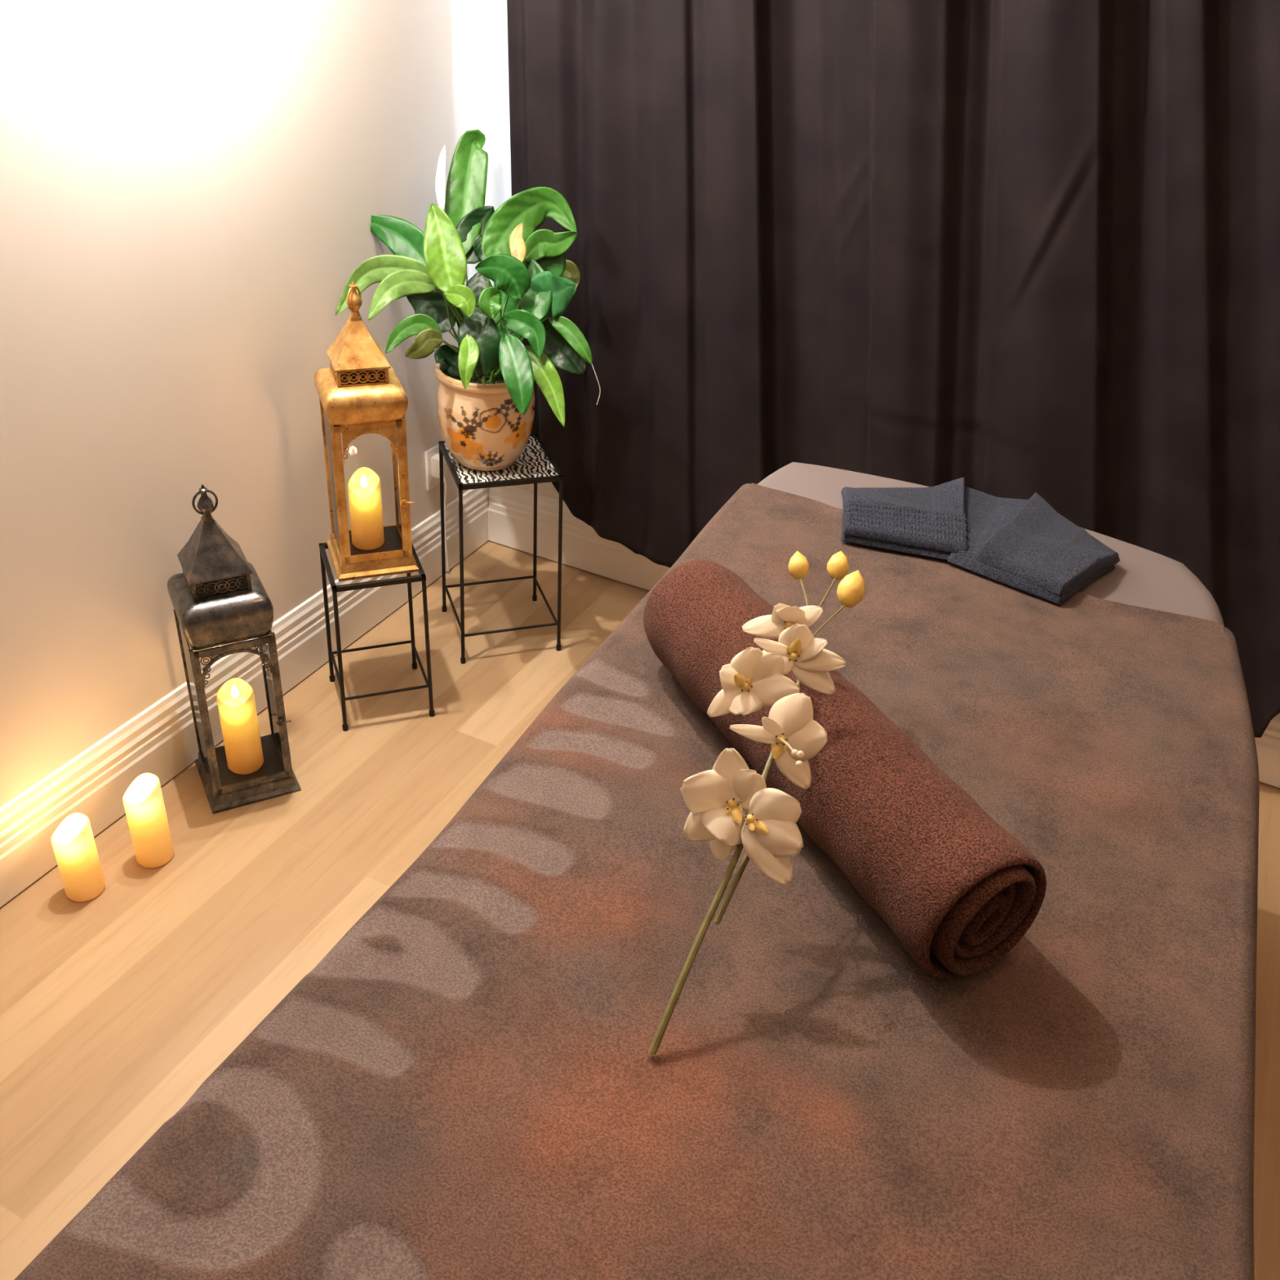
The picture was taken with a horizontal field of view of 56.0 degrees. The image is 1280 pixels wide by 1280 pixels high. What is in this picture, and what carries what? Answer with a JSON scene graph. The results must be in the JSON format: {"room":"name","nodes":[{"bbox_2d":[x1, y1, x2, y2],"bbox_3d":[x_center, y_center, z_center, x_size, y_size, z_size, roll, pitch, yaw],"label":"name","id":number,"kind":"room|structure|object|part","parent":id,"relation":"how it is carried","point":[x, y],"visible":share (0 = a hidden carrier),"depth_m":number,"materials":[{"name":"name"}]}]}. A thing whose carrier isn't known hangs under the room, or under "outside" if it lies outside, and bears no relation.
{"room":"spa","nodes":[
{"label":"spa","id":0,"kind":"room"},
{"bbox_2d":[0,0,468,807],"bbox_3d":[-1.120,-0.549,1.245,0.120,2.500,3.540,18,36,20],"label":"wall","id":1,"kind":"structure","parent":0,"point":[190,190],"depth_m":2.02,"materials":[{"name":"paint"}]},
{"bbox_2d":[0,488,489,906],"bbox_3d":[-1.130,0.438,1.864,0.017,0.168,3.300,18,36,20],"label":"baseboard","id":2,"kind":"structure","parent":1,"relation":"attached to","point":[160,740],"depth_m":2.28,"materials":[{"name":"paint"}]},
{"bbox_2d":[424,444,448,571],"bbox_3d":[-0.480,-0.303,2.887,0.038,0.335,0.052,18,36,20],"label":"wall socket","id":3,"kind":"object","parent":1,"relation":"attached to","point":[432,455],"visible":0.81,"depth_m":2.81,"materials":[{"name":"paint"}]},
{"bbox_3d":[-0.486,-0.405,2.827,0.008,0.100,0.052,18,36,20],"label":"plate","id":4,"kind":"part","parent":3,"relation":"part of","materials":[{"name":"paint"}]},
{"bbox_3d":[-0.468,-0.280,2.909,0.012,0.274,0.025,3,34,-2],"label":"cord","id":5,"kind":"part","parent":3,"relation":"part of","materials":[{"name":"paint"}]},
{"bbox_3d":[0.725,-1.769,1.439,2.280,0.024,0.024,18,36,20],"label":"curtain rod","id":6,"kind":"object","parent":1,"relation":"attached to","visible":0},
{"bbox_2d":[506,0,1279,737],"bbox_3d":[0.749,-0.819,1.989,2.304,2.085,0.104,18,36,20],"label":"curtain","id":7,"kind":"object","parent":6,"relation":"hanging from","point":[1013,249],"visible":0.7,"depth_m":2.21,"materials":[{"name":"black fabric"}]},
{"bbox_2d":[434,361,534,471],"bbox_3d":[-0.319,-0.470,2.499,0.206,0.207,0.206,18,36,20],"label":"flower pot","id":8,"kind":"object","parent":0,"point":[482,426],"depth_m":2.42,"materials":[{"name":"ceramic"}]},
{"bbox_2d":[488,485,564,501],"bbox_3d":[0.926,-0.933,2.050,2.750,2.500,0.120,18,36,20],"label":"wall","id":9,"kind":"structure","parent":0,"point":[544,493],"depth_m":3.01,"materials":[{"name":"paint"}]},
{"bbox_2d":[454,0,559,495],"bbox_3d":[-0.213,-1.205,2.432,0.316,2.010,0.062,8,34,6],"label":"sheer curtain","id":10,"kind":"object","parent":9,"relation":"attached to","point":[481,25],"visible":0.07,"depth_m":2.47,"materials":[{"name":"white fabric"}]},
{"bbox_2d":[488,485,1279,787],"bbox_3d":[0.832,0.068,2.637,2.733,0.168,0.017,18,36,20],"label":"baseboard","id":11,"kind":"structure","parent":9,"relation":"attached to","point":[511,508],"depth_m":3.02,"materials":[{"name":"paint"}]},
{"bbox_2d":[0,540,1279,1279],"bbox_3d":[0.080,0.954,1.470,2.990,0.100,3.540,18,36,20],"label":"floor","id":12,"kind":"structure","parent":0,"point":[117,1006],"depth_m":2.07,"materials":[{"name":"laminate"}]},
{"bbox_2d":[50,813,105,902],"bbox_3d":[-0.943,0.362,2.016,0.063,0.156,0.063,18,36,20],"label":"pillar candle","id":13,"kind":"object","parent":12,"relation":"on","point":[73,842],"visible":1,"depth_m":2.00,"materials":[{"name":"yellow wax"}]},
{"bbox_2d":[122,773,173,867],"bbox_3d":[-0.853,0.311,2.086,0.063,0.174,0.063,18,36,20],"label":"pillar candle","id":14,"kind":"object","parent":12,"relation":"on","point":[143,800],"visible":1,"depth_m":2.06,"materials":[{"name":"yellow wax"}]},
{"bbox_2d":[167,484,301,813],"bbox_3d":[-0.738,0.005,2.152,0.164,0.624,0.166,-14,37,-25],"label":"lantern","id":15,"kind":"object","parent":12,"relation":"on","point":[219,597],"visible":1,"depth_m":2.08,"materials":[{"name":"black metal"}]},
{"bbox_3d":[-0.839,0.082,2.239,0.006,0.324,0.006,-14,37,-25],"label":"post","id":16,"kind":"part","parent":15,"relation":"part of","materials":[{"name":"black metal"}]},
{"bbox_3d":[-0.807,0.118,2.190,0.002,0.318,0.131,-14,37,-25],"label":"glass pane","id":17,"kind":"part","parent":15,"relation":"part of","materials":[{"name":"clear glass"}]},
{"bbox_3d":[-0.775,0.152,2.139,0.006,0.324,0.006,-14,37,-25],"label":"post","id":18,"kind":"part","parent":15,"relation":"part of","materials":[{"name":"black metal"}]},
{"bbox_2d":[216,678,263,774],"bbox_3d":[-0.748,0.160,2.253,0.066,0.186,0.066,18,36,20],"label":"pillar candle","id":19,"kind":"object","parent":15,"relation":"on","point":[236,702],"visible":1,"depth_m":2.23,"materials":[{"name":"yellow wax"}]},
{"bbox_3d":[-0.713,0.140,2.167,0.131,0.318,0.004,-14,37,-25],"label":"door","id":20,"kind":"part","parent":15,"relation":"part of","materials":[{"name":"black metal"}]},
{"bbox_3d":[-0.756,0.236,2.307,0.130,0.002,0.130,-14,37,-25],"label":"floor plate","id":21,"kind":"part","parent":15,"relation":"part of","materials":[{"name":"grey metal"}]},
{"bbox_3d":[-0.717,0.052,2.297,0.006,0.324,0.006,-14,37,-25],"label":"post","id":22,"kind":"part","parent":15,"relation":"part of","materials":[{"name":"black metal"}]},
{"bbox_3d":[-0.685,0.088,2.248,0.002,0.318,0.131,-14,37,-25],"label":"glass pane","id":23,"kind":"part","parent":15,"relation":"part of","materials":[{"name":"clear glass"}]},
{"bbox_3d":[-0.653,0.123,2.197,0.006,0.324,0.006,-14,37,-25],"label":"post","id":24,"kind":"part","parent":15,"relation":"part of","materials":[{"name":"black metal"}]},
{"bbox_2d":[319,542,435,731],"bbox_3d":[-0.539,-0.018,2.467,0.190,0.338,0.190,-9,36,-19],"label":"wire stand","id":25,"kind":"object","parent":12,"relation":"on","point":[325,565],"visible":0.96,"depth_m":2.43,"materials":[{"name":"black metal"}]},
{"bbox_3d":[-0.653,-0.051,2.507,0.015,0.335,0.012,31,42,34],"label":"leg","id":26,"kind":"part","parent":25,"relation":"part of","materials":[{"name":"black metal"}]},
{"bbox_3d":[-0.625,0.073,2.492,0.006,0.006,0.170,-9,36,-19],"label":"rail","id":27,"kind":"part","parent":25,"relation":"part of","materials":[{"name":"black metal"}]},
{"bbox_3d":[-0.592,0.043,2.372,0.012,0.335,0.015,5,34,2],"label":"leg","id":28,"kind":"part","parent":25,"relation":"part of","materials":[{"name":"black metal"}]},
{"bbox_2d":[314,281,418,582],"bbox_3d":[-0.512,-0.391,2.229,0.154,0.547,0.156,-9,36,-19],"label":"lantern","id":29,"kind":"object","parent":25,"relation":"on","point":[360,393],"visible":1,"depth_m":2.17,"materials":[{"name":"gold metal"}]},
{"bbox_3d":[-0.601,-0.333,2.314,0.006,0.286,0.006,-9,36,-19],"label":"post","id":30,"kind":"part","parent":29,"relation":"part of","materials":[{"name":"gold metal"}]},
{"bbox_3d":[-0.579,-0.297,2.265,0.002,0.280,0.121,-9,36,-19],"label":"glass pane","id":31,"kind":"part","parent":29,"relation":"part of","materials":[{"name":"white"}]},
{"bbox_3d":[-0.556,-0.264,2.215,0.006,0.286,0.006,-9,36,-19],"label":"post","id":32,"kind":"part","parent":29,"relation":"part of","materials":[{"name":"gold metal"}]},
{"bbox_2d":[347,466,384,550],"bbox_3d":[-0.529,-0.253,2.322,0.062,0.150,0.062,18,36,20],"label":"pillar candle","id":33,"kind":"object","parent":29,"relation":"on","point":[364,490],"visible":1,"depth_m":2.31,"materials":[{"name":"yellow wax"}]},
{"bbox_3d":[-0.495,-0.271,2.234,0.121,0.280,0.005,-9,36,-19],"label":"door","id":34,"kind":"part","parent":29,"relation":"part of","materials":[{"name":"gold metal"}]},
{"bbox_3d":[-0.527,-0.189,2.364,0.120,0.002,0.120,-9,36,-19],"label":"floor plate","id":35,"kind":"part","parent":29,"relation":"part of","materials":[{"name":"grey metal"}]},
{"bbox_3d":[-0.481,-0.351,2.355,0.006,0.286,0.006,-9,36,-19],"label":"post","id":36,"kind":"part","parent":29,"relation":"part of","materials":[{"name":"gold metal"}]},
{"bbox_3d":[-0.459,-0.316,2.306,0.002,0.280,0.121,-9,36,-19],"label":"glass pane","id":37,"kind":"part","parent":29,"relation":"part of","materials":[{"name":"clear glass"}]},
{"bbox_3d":[-0.436,-0.282,2.256,0.006,0.286,0.006,-9,36,-19],"label":"post","id":38,"kind":"part","parent":29,"relation":"part of","materials":[{"name":"gold metal"}]},
{"bbox_3d":[-0.575,0.015,2.585,0.170,0.006,0.006,-9,36,-19],"label":"rail","id":39,"kind":"part","parent":25,"relation":"part of","materials":[{"name":"black metal"}]},
{"bbox_3d":[-0.529,-0.154,2.376,0.179,0.010,0.179,-9,36,-19],"label":"frame","id":40,"kind":"part","parent":25,"relation":"part of","materials":[{"name":"black metal"}]},
{"bbox_3d":[-0.516,0.107,2.454,0.170,0.006,0.006,-9,36,-19],"label":"rail","id":41,"kind":"part","parent":25,"relation":"part of","materials":[{"name":"black metal"}]},
{"bbox_3d":[-0.487,-0.076,2.564,0.012,0.335,0.015,5,34,2],"label":"leg","id":42,"kind":"part","parent":25,"relation":"part of","materials":[{"name":"black metal"}]},
{"bbox_3d":[-0.466,0.049,2.547,0.006,0.006,0.170,-9,36,-19],"label":"rail","id":43,"kind":"part","parent":25,"relation":"part of","materials":[{"name":"black metal"}]},
{"bbox_3d":[-0.426,0.018,2.429,0.015,0.335,0.012,31,42,34],"label":"leg","id":44,"kind":"part","parent":25,"relation":"part of","materials":[{"name":"black metal"}]},
{"bbox_2d":[438,433,564,663],"bbox_3d":[-0.312,-0.205,2.684,0.232,0.437,0.232,-8,35,-17],"label":"wire stand","id":45,"kind":"object","parent":12,"relation":"on","point":[535,465],"visible":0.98,"depth_m":2.58,"materials":[{"name":"black metal"}]},
{"bbox_3d":[-0.450,-0.248,2.737,0.012,0.433,0.015,-25,44,-37],"label":"leg","id":46,"kind":"part","parent":45,"relation":"part of","materials":[{"name":"black metal"}]},
{"bbox_3d":[-0.421,-0.067,2.735,0.006,0.006,0.212,-8,35,-17],"label":"rail","id":47,"kind":"part","parent":45,"relation":"part of","materials":[{"name":"black metal"}]},
{"bbox_3d":[-0.381,-0.130,2.568,0.012,0.433,0.015,6,34,3],"label":"leg","id":48,"kind":"part","parent":45,"relation":"part of","materials":[{"name":"black metal"}]},
{"bbox_2d":[335,128,600,471],"bbox_3d":[-0.309,-0.637,2.385,0.538,0.612,0.394,18,36,20],"label":"peace lily","id":49,"kind":"object","parent":45,"relation":"on","point":[486,393],"visible":1,"depth_m":2.33,"materials":[{"name":"plant"}]},
{"bbox_2d":[435,145,446,210],"bbox_3d":[-0.392,-0.907,2.366,0.020,0.109,0.073,1,34,-4],"label":"flower","id":50,"kind":"object","parent":49,"relation":"on","point":[440,184],"depth_m":2.37,"materials":[{"name":"white plant"}]},
{"bbox_2d":[509,222,526,262],"bbox_3d":[-0.231,-0.750,2.276,0.029,0.067,0.041,-9,36,-19],"label":"flower","id":51,"kind":"object","parent":49,"relation":"on","point":[517,243],"depth_m":2.28,"materials":[{"name":"yellow plant"}]},
{"bbox_3d":[-0.354,-0.138,2.849,0.212,0.006,0.006,-8,35,-17],"label":"rail","id":52,"kind":"part","parent":45,"relation":"part of","materials":[{"name":"black metal"}]},
{"bbox_3d":[-0.299,-0.382,2.566,0.221,0.010,0.221,-8,35,-17],"label":"frame","id":53,"kind":"part","parent":45,"relation":"part of","materials":[{"name":"black metal"}]},
{"bbox_3d":[-0.287,-0.023,2.684,0.212,0.006,0.006,-8,35,-17],"label":"rail","id":54,"kind":"part","parent":45,"relation":"part of","materials":[{"name":"black metal"}]},
{"bbox_3d":[-0.243,-0.276,2.802,0.012,0.433,0.015,6,34,3],"label":"leg","id":55,"kind":"part","parent":45,"relation":"part of","materials":[{"name":"black metal"}]},
{"bbox_3d":[-0.220,-0.094,2.798,0.006,0.006,0.212,-8,35,-17],"label":"rail","id":56,"kind":"part","parent":45,"relation":"part of","materials":[{"name":"black metal"}]},
{"bbox_3d":[-0.174,-0.158,2.633,0.012,0.433,0.015,-25,44,-37],"label":"leg","id":57,"kind":"part","parent":45,"relation":"part of","materials":[{"name":"black metal"}]},
{"bbox_3d":[0.169,0.549,1.356,0.787,0.709,1.890,18,36,20],"label":"massage table","id":58,"kind":"object","parent":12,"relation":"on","visible":0},
{"bbox_2d":[757,462,1223,624],"bbox_3d":[0.176,0.301,1.182,0.831,0.116,1.965,18,36,20],"label":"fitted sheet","id":59,"kind":"object","parent":58,"relation":"on","point":[1142,577],"visible":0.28,"depth_m":1.75,"materials":[{"name":"fabric"}]},
{"bbox_2d":[13,483,1259,1279],"bbox_3d":[0.127,0.417,1.137,0.901,0.297,1.788,18,36,20],"label":"blanket","id":60,"kind":"object","parent":59,"relation":"on","point":[467,1084],"visible":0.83,"depth_m":1.01,"materials":[{"name":"brown fabric"}]},
{"bbox_2d":[648,551,865,1055],"bbox_3d":[0.123,0.101,1.147,0.111,0.218,0.588,12,34,11],"label":"orchid spray","id":61,"kind":"object","parent":60,"relation":"on","point":[716,798],"visible":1,"depth_m":1.06,"materials":[{"name":"beige plant"}]},
{"bbox_3d":[0.094,0.160,1.108,0.056,0.159,0.448,18,36,20],"label":"stem","id":62,"kind":"part","parent":61,"relation":"part of","materials":[{"name":"green plant"}]},
{"bbox_3d":[0.088,0.195,1.033,0.006,0.060,0.093,20,37,23],"label":"stem","id":63,"kind":"part","parent":61,"relation":"part of","materials":[{"name":"green plant"}]},
{"bbox_3d":[0.081,0.145,1.025,0.018,0.012,0.016,18,36,20],"label":"flower","id":64,"kind":"part","parent":61,"relation":"part of","materials":[{"name":"yellow plant"}]},
{"bbox_3d":[0.093,0.039,1.087,0.017,0.019,0.009,-13,37,-24],"label":"flower","id":65,"kind":"part","parent":61,"relation":"part of","materials":[{"name":"yellow plant"}]},
{"bbox_3d":[0.098,0.156,1.016,0.022,0.011,0.013,23,38,26],"label":"flower","id":66,"kind":"part","parent":61,"relation":"part of","materials":[{"name":"yellow plant"}]},
{"bbox_3d":[0.122,0.093,1.060,0.016,0.018,0.013,-15,38,-27],"label":"flower","id":67,"kind":"part","parent":61,"relation":"part of","materials":[{"name":"yellow plant"}]},
{"bbox_3d":[0.151,-0.011,1.190,0.020,0.010,0.015,18,36,20],"label":"flower","id":68,"kind":"part","parent":61,"relation":"part of","materials":[{"name":"yellow plant"}]},
{"bbox_3d":[0.145,0.010,1.137,0.013,0.023,0.009,18,36,20],"label":"flower","id":69,"kind":"part","parent":61,"relation":"part of","materials":[{"name":"yellow plant"}]},
{"bbox_2d":[643,560,1046,979],"bbox_3d":[0.177,0.100,1.228,0.131,0.132,0.560,-13,37,-24],"label":"rolled towel","id":70,"kind":"object","parent":60,"relation":"on","point":[957,891],"visible":0.78,"depth_m":1.08,"materials":[{"name":"brown fabric"}]},
{"bbox_2d":[840,477,1119,604],"bbox_3d":[0.494,-0.175,1.778,0.423,0.049,0.311,18,36,20],"label":"folded towel","id":71,"kind":"object","parent":59,"relation":"on","point":[1027,545],"visible":1,"depth_m":1.72,"materials":[{"name":"fabric"}]}
]}

